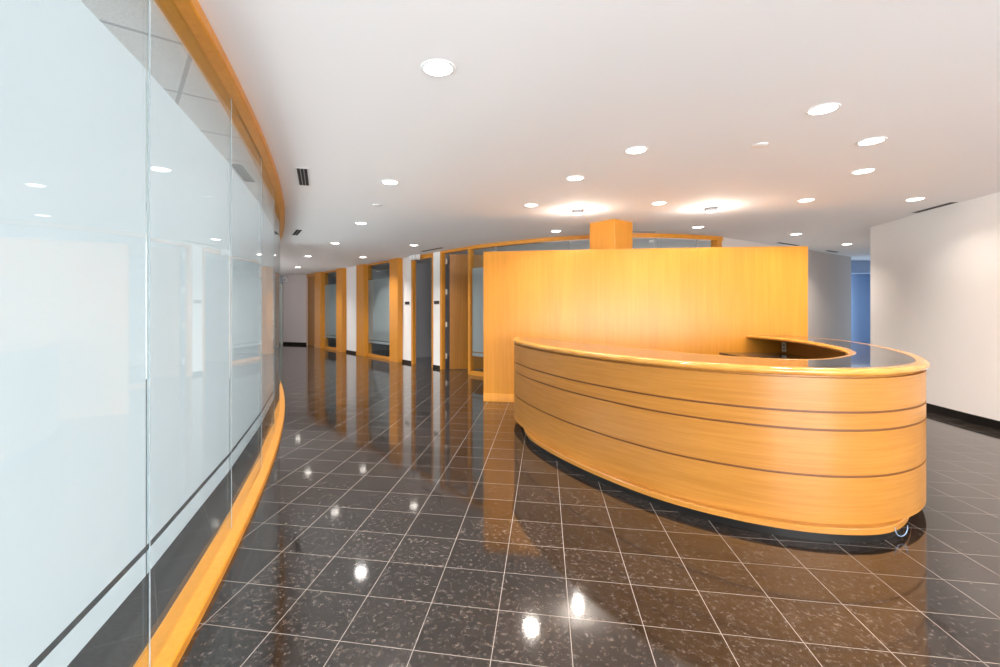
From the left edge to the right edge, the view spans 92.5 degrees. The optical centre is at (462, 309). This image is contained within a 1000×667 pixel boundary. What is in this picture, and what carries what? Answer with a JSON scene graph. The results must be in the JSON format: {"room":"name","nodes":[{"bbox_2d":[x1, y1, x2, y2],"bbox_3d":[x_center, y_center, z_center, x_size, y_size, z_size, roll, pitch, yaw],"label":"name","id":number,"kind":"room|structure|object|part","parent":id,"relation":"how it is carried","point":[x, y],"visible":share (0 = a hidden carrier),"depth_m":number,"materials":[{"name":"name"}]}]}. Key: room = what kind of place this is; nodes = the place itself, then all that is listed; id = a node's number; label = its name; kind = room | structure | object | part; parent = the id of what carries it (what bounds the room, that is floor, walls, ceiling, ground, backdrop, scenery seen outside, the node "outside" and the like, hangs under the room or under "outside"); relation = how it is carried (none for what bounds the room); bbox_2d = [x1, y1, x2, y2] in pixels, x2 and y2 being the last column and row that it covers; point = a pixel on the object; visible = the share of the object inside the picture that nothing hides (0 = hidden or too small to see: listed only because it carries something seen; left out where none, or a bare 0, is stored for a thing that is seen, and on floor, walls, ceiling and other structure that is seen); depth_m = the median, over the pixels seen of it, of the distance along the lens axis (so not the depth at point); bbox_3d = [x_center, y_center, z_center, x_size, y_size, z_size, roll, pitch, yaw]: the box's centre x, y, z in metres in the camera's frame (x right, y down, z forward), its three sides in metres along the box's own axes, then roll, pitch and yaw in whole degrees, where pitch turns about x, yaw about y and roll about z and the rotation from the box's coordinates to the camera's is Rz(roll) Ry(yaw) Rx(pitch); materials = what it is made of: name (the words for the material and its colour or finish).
{"room":"lobby","nodes":[
{"label":"lobby","id":0,"kind":"room"},
{"bbox_2d":[146,242,229,378],"bbox_3d":[-5.813,0.018,9.210,4.374,2.625,0.120,0,0,0],"label":"wall","id":1,"kind":"structure","parent":0,"point":[146,242],"depth_m":9.15,"materials":[{"name":"white paint"}]},
{"bbox_2d":[0,0,145,666],"bbox_3d":[-1.021,0.023,1.152,0.012,2.524,1.117,0,0,-10],"label":"glass panel","id":2,"kind":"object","parent":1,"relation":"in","point":[73,97],"depth_m":1.28,"materials":[{"name":"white glass"}]},
{"bbox_2d":[147,71,228,573],"bbox_3d":[-1.241,0.023,2.252,0.012,2.524,1.125,0,0,-12],"label":"glass panel","id":3,"kind":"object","parent":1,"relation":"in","point":[188,177],"depth_m":2.06,"materials":[{"name":"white glass"}]},
{"bbox_2d":[133,381,284,666],"bbox_3d":[-1.657,1.308,2.153,1.008,0.045,14.468,0,0,-12],"label":"trim","id":4,"kind":"structure","parent":1,"relation":"attached to","point":[167,646],"depth_m":2.30,"materials":[{"name":"brown wood"}]},
{"bbox_2d":[154,0,284,240],"bbox_3d":[-1.663,-1.267,2.151,1.020,0.056,14.468,0,0,-12],"label":"trim","id":5,"kind":"structure","parent":1,"relation":"attached to","point":[187,18],"depth_m":2.52,"materials":[{"name":"brown wood"}]},
{"bbox_2d":[230,165,259,468],"bbox_3d":[-1.500,0.023,3.337,0.012,2.524,1.104,0,0,-14],"label":"glass panel","id":6,"kind":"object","parent":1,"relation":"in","point":[244,207],"depth_m":3.17,"materials":[{"name":"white glass"}]},
{"bbox_2d":[260,158,273,465],"bbox_3d":[-1.798,0.023,4.412,0.012,2.524,1.126,0,0,-17],"label":"window","id":7,"kind":"structure","parent":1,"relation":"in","point":[266,187],"depth_m":4.23,"materials":[{"name":"clear glass"}]},
{"bbox_2d":[274,190,278,432],"bbox_3d":[-2.135,0.023,5.476,0.012,2.524,1.106,0,0,-19],"label":"window","id":8,"kind":"structure","parent":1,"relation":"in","point":[276,208],"depth_m":5.34,"materials":[{"name":"clear glass"}]},
{"bbox_2d":[279,213,279,408],"bbox_3d":[-2.506,0.023,6.526,0.012,2.524,1.120,0,0,-20],"label":"window","id":9,"kind":"structure","parent":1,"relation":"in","point":[279,213],"depth_m":6.14,"materials":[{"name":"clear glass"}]},
{"bbox_2d":[283,275,307,344],"bbox_3d":[-6.309,0.018,18.106,1.133,2.625,0.120,0,0,21],"label":"wall","id":10,"kind":"structure","parent":0,"point":[294,290],"depth_m":18.04,"materials":[{"name":"beige paint"}]},
{"bbox_2d":[280,276,282,343],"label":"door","id":11,"kind":"structure","parent":10,"relation":"in","point":[281,277],"depth_m":18.24,"materials":[{"name":"grey"}]},
{"bbox_2d":[283,342,305,344],"bbox_3d":[-6.352,1.285,18.049,1.092,0.090,0.012,0,0,21],"label":"baseboard","id":12,"kind":"structure","parent":10,"relation":"attached to","point":[290,343],"depth_m":18.03,"materials":[{"name":"black stone"}]},
{"bbox_2d":[306,274,314,345],"bbox_3d":[-5.426,0.018,17.431,0.160,2.625,1.270,0,0,-36],"label":"door","id":13,"kind":"structure","parent":10,"relation":"in","point":[311,277],"depth_m":17.53,"materials":[{"name":"brown wood"}]},
{"bbox_2d":[328,276,335,343],"bbox_3d":[1.757,0.018,15.840,15.357,2.625,3.705,0,0,31],"label":"wall","id":14,"kind":"structure","parent":0,"point":[331,279],"depth_m":18.59,"materials":[{"name":"paint"}]},
{"bbox_2d":[346,266,355,350],"bbox_3d":[-3.264,0.018,14.510,0.120,2.625,1.052,0,0,-37],"label":"wall","id":15,"kind":"structure","parent":0,"point":[351,271],"depth_m":14.58,"materials":[{"name":"white paint"}]},
{"bbox_2d":[371,269,388,350],"bbox_3d":[-2.100,0.018,15.969,3.467,2.625,0.100,0,0,-33],"label":"wall","id":16,"kind":"structure","parent":0,"point":[375,274],"depth_m":15.52,"materials":[{"name":"paint"}]},
{"bbox_2d":[403,252,439,365],"bbox_3d":[-0.952,0.018,11.385,0.120,2.625,1.719,0,0,-37],"label":"wall","id":17,"kind":"structure","parent":0,"point":[406,261],"depth_m":11.72,"materials":[{"name":"white paint"}]},
{"bbox_2d":[411,253,432,367],"bbox_3d":[-0.935,0.018,11.303,0.090,2.625,0.960,0,0,-37],"label":"door frame","id":18,"kind":"structure","parent":17,"relation":"in","point":[430,255],"depth_m":11.61,"materials":[{"name":"brown wood"}]},
{"bbox_2d":[440,246,482,373],"bbox_3d":[0.205,0.018,10.479,0.943,2.625,1.115,0,0,-37],"label":"door","id":19,"kind":"structure","parent":17,"relation":"in","point":[461,265],"depth_m":10.56,"materials":[{"name":"brown wood"}]},
{"bbox_2d":[416,263,449,357],"bbox_3d":[-0.472,0.018,13.769,3.467,2.625,0.100,0,0,-33],"label":"wall","id":20,"kind":"structure","parent":0,"point":[423,270],"depth_m":13.36,"materials":[{"name":"paint"}]},
{"bbox_2d":[367,260,388,359],"bbox_3d":[-2.229,0.018,13.043,0.100,2.625,1.584,0,0,-37],"label":"window","id":21,"kind":"structure","parent":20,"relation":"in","point":[377,289],"depth_m":13.21,"materials":[{"name":"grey glass"}]},
{"bbox_2d":[28,343,999,666],"bbox_3d":[5.200,1.380,8.900,29.600,0.100,28.200,0,0,0],"label":"floor","id":22,"kind":"structure","parent":0,"point":[402,516],"depth_m":2.49,"materials":[{"name":"tile"}]},
{"bbox_2d":[314,272,327,347],"bbox_3d":[-4.939,0.018,16.650,0.266,2.625,0.574,0,0,-37],"label":"pilaster","id":23,"kind":"object","parent":22,"relation":"on","point":[319,276],"visible":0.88,"depth_m":16.41,"materials":[{"name":"brown wood"}]},
{"bbox_2d":[323,270,335,349],"bbox_3d":[-4.320,0.018,15.869,0.100,2.625,1.426,0,0,-37],"label":"window","id":24,"kind":"structure","parent":22,"relation":"on","point":[329,290],"depth_m":16.09,"materials":[{"name":"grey glass"}]},
{"bbox_2d":[336,268,345,351],"bbox_3d":[-3.779,0.018,15.083,0.266,2.625,0.489,0,0,-37],"label":"pilaster","id":25,"kind":"object","parent":22,"relation":"on","point":[340,272],"visible":0.87,"depth_m":14.88,"materials":[{"name":"brown wood"}]},
{"bbox_2d":[356,264,370,355],"bbox_3d":[-2.868,0.018,13.852,0.266,2.625,0.485,0,0,-37],"label":"pilaster","id":26,"kind":"object","parent":22,"relation":"on","point":[361,270],"visible":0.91,"depth_m":13.68,"materials":[{"name":"brown wood"}]},
{"bbox_2d":[389,258,402,362],"bbox_3d":[-1.653,0.018,12.210,0.266,2.625,0.449,0,0,-37],"label":"pilaster","id":27,"kind":"object","parent":22,"relation":"on","point":[396,264],"visible":0.88,"depth_m":12.04,"materials":[{"name":"brown wood"}]},
{"bbox_2d":[590,219,631,248],"bbox_3d":[2.218,0.018,7.126,0.453,2.625,0.453,0,0,-37],"label":"wood column","id":28,"kind":"structure","parent":22,"relation":"on","point":[614,233],"depth_m":6.96,"materials":[{"name":"brown wood"}]},
{"bbox_2d":[483,246,807,401],"bbox_3d":[2.444,0.245,6.639,4.319,2.169,0.185,0,0,8],"label":"partition wall","id":29,"kind":"structure","parent":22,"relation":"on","point":[700,300],"depth_m":6.55,"materials":[{"name":"brown wood"}]},
{"bbox_3d":[2.437,1.272,6.587,4.319,0.115,0.081,0,0,8],"label":"rail","id":30,"kind":"part","parent":29,"relation":"part of","materials":[{"name":"brown wood"}]},
{"bbox_2d":[513,335,929,542],"bbox_3d":[2.471,0.836,4.541,3.773,0.989,3.699,0,0,0],"label":"reception desk","id":31,"kind":"object","parent":22,"relation":"on","point":[818,439],"depth_m":2.97,"materials":[{"name":"brown wood"}]},
{"bbox_3d":[4.210,0.490,6.244,0.008,0.120,0.080,0,0,0],"label":"plate","id":32,"kind":"part","parent":31,"relation":"part of","materials":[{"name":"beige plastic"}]},
{"bbox_2d":[80,0,999,275],"bbox_3d":[5.200,-1.345,8.900,29.600,0.101,28.200,0,0,0],"label":"ceiling","id":33,"kind":"structure","parent":0,"point":[539,94],"depth_m":3.15,"materials":[{"name":"white paint"}]},
{"bbox_2d":[291,229,302,235],"bbox_3d":[-2.780,-1.292,8.010,0.121,0.006,0.680,0,0,-26],"label":"ceiling vent","id":34,"kind":"object","parent":33,"relation":"in","point":[297,232],"visible":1,"depth_m":8.00,"materials":[{"name":"black metal"}]},
{"bbox_2d":[294,167,310,185],"bbox_3d":[-1.560,-1.292,4.670,0.128,0.006,0.640,0,0,-16],"label":"ceiling vent","id":35,"kind":"object","parent":33,"relation":"in","point":[302,174],"visible":1,"depth_m":4.63,"materials":[{"name":"black metal"}]},
{"bbox_2d":[381,179,398,184],"bbox_3d":[-0.736,-1.288,4.845,0.190,0.014,0.190,0,0,0],"label":"recessed light","id":36,"kind":"object","parent":33,"relation":"in","point":[388,181],"visible":1,"depth_m":4.82,"materials":[{"name":"white"}]},
{"bbox_2d":[409,254,419,259],"bbox_3d":[-1.141,-1.235,11.270,0.182,0.120,0.279,0,0,-37],"label":"emergency light","id":37,"kind":"object","parent":33,"relation":"attached to","point":[416,256],"visible":1,"depth_m":11.19,"materials":[{"name":"white plastic"}]},
{"bbox_2d":[420,59,455,76],"bbox_3d":[-0.131,-1.288,2.558,0.190,0.014,0.190,0,0,0],"label":"recessed light","id":38,"kind":"object","parent":33,"relation":"in","point":[432,67],"visible":1,"depth_m":2.54,"materials":[{"name":"white ceramic"}]},
{"bbox_2d":[523,203,538,206],"bbox_3d":[0.849,-1.288,5.911,0.190,0.014,0.190,0,0,0],"label":"recessed light","id":39,"kind":"object","parent":33,"relation":"in","point":[528,204],"visible":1,"depth_m":5.88,"materials":[{"name":"white"}]},
{"bbox_2d":[565,175,584,180],"bbox_3d":[1.108,-1.288,4.697,0.190,0.014,0.190,0,0,0],"label":"recessed light","id":40,"kind":"object","parent":33,"relation":"in","point":[574,177],"visible":1,"depth_m":4.67,"materials":[{"name":"white"}]},
{"bbox_2d":[569,208,586,214],"bbox_3d":[1.500,-1.269,6.200,0.224,0.052,0.224,0,0,0],"label":"recessed light","id":41,"kind":"object","parent":33,"relation":"attached to","point":[576,211],"visible":1,"depth_m":6.14,"materials":[{"name":"white ceramic"}]},
{"bbox_2d":[572,209,583,214],"bbox_3d":[1.500,-1.269,6.200,0.150,0.052,0.150,0,0,0],"label":"shade","id":42,"kind":"object","parent":41,"relation":"hanging from","point":[575,211],"depth_m":6.15,"materials":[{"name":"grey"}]},
{"bbox_2d":[624,146,648,153],"bbox_3d":[1.409,-1.288,3.873,0.190,0.014,0.190,0,0,0],"label":"recessed light","id":43,"kind":"object","parent":33,"relation":"in","point":[636,149],"visible":1,"depth_m":3.85,"materials":[{"name":"white"}]},
{"bbox_2d":[651,201,666,204],"bbox_3d":[2.389,-1.288,5.800,0.190,0.014,0.190,0,0,0],"label":"recessed light","id":44,"kind":"object","parent":33,"relation":"in","point":[658,202],"visible":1,"depth_m":5.77,"materials":[{"name":"white"}]},
{"bbox_2d":[701,205,720,212],"bbox_3d":[3.150,-1.269,6.050,0.224,0.052,0.224,0,0,0],"label":"recessed light","id":45,"kind":"object","parent":33,"relation":"attached to","point":[708,209],"visible":1,"depth_m":6.00,"materials":[{"name":"white ceramic"}]},
{"bbox_2d":[704,207,716,212],"bbox_3d":[3.150,-1.269,6.050,0.150,0.052,0.150,0,0,0],"label":"shade","id":46,"kind":"object","parent":45,"relation":"hanging from","point":[707,209],"depth_m":6.00,"materials":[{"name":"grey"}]},
{"bbox_2d":[751,142,769,147],"bbox_3d":[2.342,-1.290,3.755,0.128,0.010,0.128,0,0,0],"label":"sprinkler cover","id":47,"kind":"object","parent":33,"relation":"attached to","point":[762,144],"visible":1,"depth_m":3.74,"materials":[{"name":"white ceramic"}]},
{"bbox_2d":[777,242,800,245],"bbox_3d":[6.450,-1.293,9.440,0.863,0.004,0.106,0,0,-32],"label":"ceiling vent","id":48,"kind":"object","parent":33,"relation":"in","point":[777,242],"visible":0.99,"depth_m":9.47,"materials":[{"name":"black metal"}]},
{"bbox_2d":[797,198,815,201],"bbox_3d":[4.062,-1.288,5.641,0.190,0.014,0.190,0,0,0],"label":"recessed light","id":49,"kind":"object","parent":33,"relation":"in","point":[806,199],"visible":1,"depth_m":5.61,"materials":[{"name":"white"}]},
{"bbox_2d":[805,103,841,114],"bbox_3d":[2.328,-1.288,3.081,0.190,0.014,0.190,0,0,0],"label":"recessed light","id":50,"kind":"object","parent":33,"relation":"in","point":[825,108],"visible":1,"depth_m":3.06,"materials":[{"name":"white"}]},
{"bbox_2d":[851,261,869,273],"bbox_3d":[11.475,-1.133,12.800,3.564,0.325,0.250,0,0,-2],"label":"wall","id":51,"kind":"structure","parent":33,"relation":"attached to","point":[857,267],"depth_m":12.64,"materials":[{"name":"blue paint"}]},
{"bbox_2d":[850,168,875,173],"bbox_3d":[3.745,-1.288,4.460,0.190,0.014,0.190,0,0,0],"label":"recessed light","id":52,"kind":"object","parent":33,"relation":"in","point":[866,170],"visible":1,"depth_m":4.43,"materials":[{"name":"white"}]},
{"bbox_2d":[855,137,886,145],"bbox_3d":[3.140,-1.288,3.666,0.190,0.014,0.190,0,0,0],"label":"recessed light","id":53,"kind":"object","parent":33,"relation":"in","point":[874,140],"visible":1,"depth_m":3.64,"materials":[{"name":"white"}]},
{"bbox_2d":[904,197,925,200],"bbox_3d":[5.303,-1.288,5.590,0.190,0.014,0.190,0,0,0],"label":"recessed light","id":54,"kind":"object","parent":33,"relation":"in","point":[916,198],"visible":1,"depth_m":5.56,"materials":[{"name":"white"}]},
{"bbox_2d":[911,202,957,212],"bbox_3d":[5.985,-1.293,6.060,0.111,0.004,0.666,0,0,10],"label":"ceiling vent","id":55,"kind":"object","parent":33,"relation":"in","point":[948,203],"visible":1,"depth_m":6.04,"materials":[{"name":"black metal"}]},
{"bbox_2d":[722,237,850,340],"bbox_3d":[7.037,0.018,10.174,5.946,2.625,0.179,0,0,-33],"label":"wall","id":56,"kind":"structure","parent":0,"point":[829,275],"depth_m":10.94,"materials":[{"name":"grey paint"}]},
{"bbox_2d":[470,233,722,376],"bbox_3d":[2.295,0.018,8.753,4.670,2.625,0.949,0,0,15],"label":"window","id":57,"kind":"structure","parent":56,"relation":"in","point":[716,241],"depth_m":9.48,"materials":[{"name":"brown wood"}]},
{"bbox_3d":[2.295,1.292,8.753,4.670,0.075,0.949,0,0,15],"label":"sill","id":58,"kind":"part","parent":57,"relation":"part of","materials":[{"name":"brown wood"}]},
{"bbox_3d":[4.530,0.018,8.510,0.142,2.625,0.125,0,0,-30],"label":"post","id":59,"kind":"part","parent":57,"relation":"part of","materials":[{"name":"brown wood"}]},
{"bbox_2d":[851,274,869,343],"bbox_3d":[12.750,0.018,17.560,4.900,2.625,0.120,0,0,0],"label":"wall","id":60,"kind":"structure","parent":0,"point":[860,283],"depth_m":17.50,"materials":[{"name":"paint"}]},
{"bbox_2d":[870,192,999,420],"bbox_3d":[5.874,0.018,1.274,0.560,2.625,12.562,0,0,4],"label":"wall","id":61,"kind":"structure","parent":0,"point":[935,273],"depth_m":5.93,"materials":[{"name":"white paint"}]},
{"bbox_2d":[926,403,999,429],"bbox_3d":[5.788,1.280,1.280,0.414,0.100,12.564,0,0,4],"label":"baseboard","id":62,"kind":"structure","parent":61,"relation":"attached to","point":[994,424],"depth_m":5.68,"materials":[{"name":"black stone"}]}
]}

